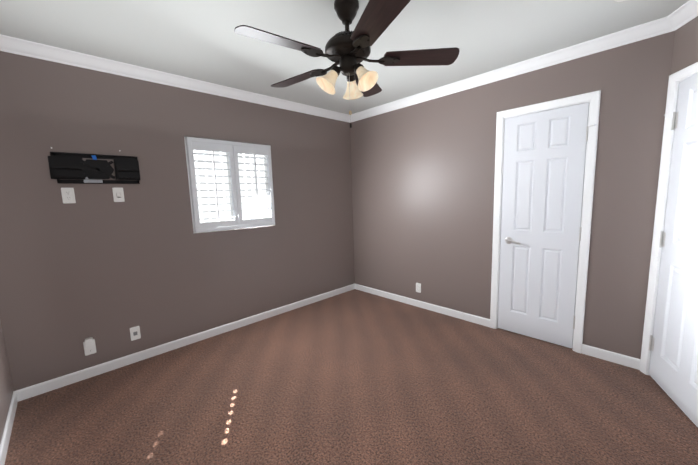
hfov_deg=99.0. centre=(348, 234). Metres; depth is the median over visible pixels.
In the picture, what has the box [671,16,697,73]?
wall
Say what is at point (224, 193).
backdrop
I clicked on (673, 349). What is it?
entry door
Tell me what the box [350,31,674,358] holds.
wall
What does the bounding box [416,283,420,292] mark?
electrical outlet
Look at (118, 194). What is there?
outlet
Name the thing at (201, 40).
ceiling
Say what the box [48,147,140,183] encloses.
mount
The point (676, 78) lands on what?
door frame
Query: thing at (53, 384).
baseboard
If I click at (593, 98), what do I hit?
door frame
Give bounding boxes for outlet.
[61,188,75,202]
[83,337,96,355]
[112,188,124,201]
[130,326,140,340]
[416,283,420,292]
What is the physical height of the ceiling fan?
0.689 m
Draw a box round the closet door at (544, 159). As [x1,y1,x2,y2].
[498,102,596,347]
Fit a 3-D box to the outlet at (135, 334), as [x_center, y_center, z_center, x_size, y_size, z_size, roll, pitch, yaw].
[-1.819,0.846,2.547,0.070,0.115,0.009,-9,10,-43]
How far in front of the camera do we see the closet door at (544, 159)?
2.60 m
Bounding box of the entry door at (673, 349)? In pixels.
[648,72,697,426]
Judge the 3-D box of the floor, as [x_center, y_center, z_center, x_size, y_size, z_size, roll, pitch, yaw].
[0.123,1.164,1.976,3.621,0.100,3.806,-9,10,-43]
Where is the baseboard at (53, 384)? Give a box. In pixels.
[0,283,639,464]
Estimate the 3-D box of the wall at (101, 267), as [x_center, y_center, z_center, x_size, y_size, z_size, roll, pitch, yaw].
[-1.194,-0.226,3.135,3.621,2.440,0.120,-9,10,-43]
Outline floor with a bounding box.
[5,289,697,464]
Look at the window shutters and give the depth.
3.02 m
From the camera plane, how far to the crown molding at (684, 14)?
2.40 m
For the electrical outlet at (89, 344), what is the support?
attached to the wall at (101, 267)
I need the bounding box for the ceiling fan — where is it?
[234,0,459,127]
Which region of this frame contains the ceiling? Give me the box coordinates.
[0,0,688,114]
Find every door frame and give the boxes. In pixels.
[490,90,600,352]
[639,62,697,374]
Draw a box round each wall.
[0,51,354,390]
[0,322,12,443]
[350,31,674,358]
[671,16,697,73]
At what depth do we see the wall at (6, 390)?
1.89 m
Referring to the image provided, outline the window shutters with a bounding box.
[184,137,274,232]
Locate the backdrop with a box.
[193,150,266,222]
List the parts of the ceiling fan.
blade, blade, lamp shade, light arm, motor, light arm, lamp shade, light arm, lamp shade, blade, blade, blade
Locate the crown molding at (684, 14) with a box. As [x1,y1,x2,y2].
[0,0,697,122]
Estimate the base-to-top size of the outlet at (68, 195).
0.115 m
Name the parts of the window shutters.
shutter panel, glass pane, shutter panel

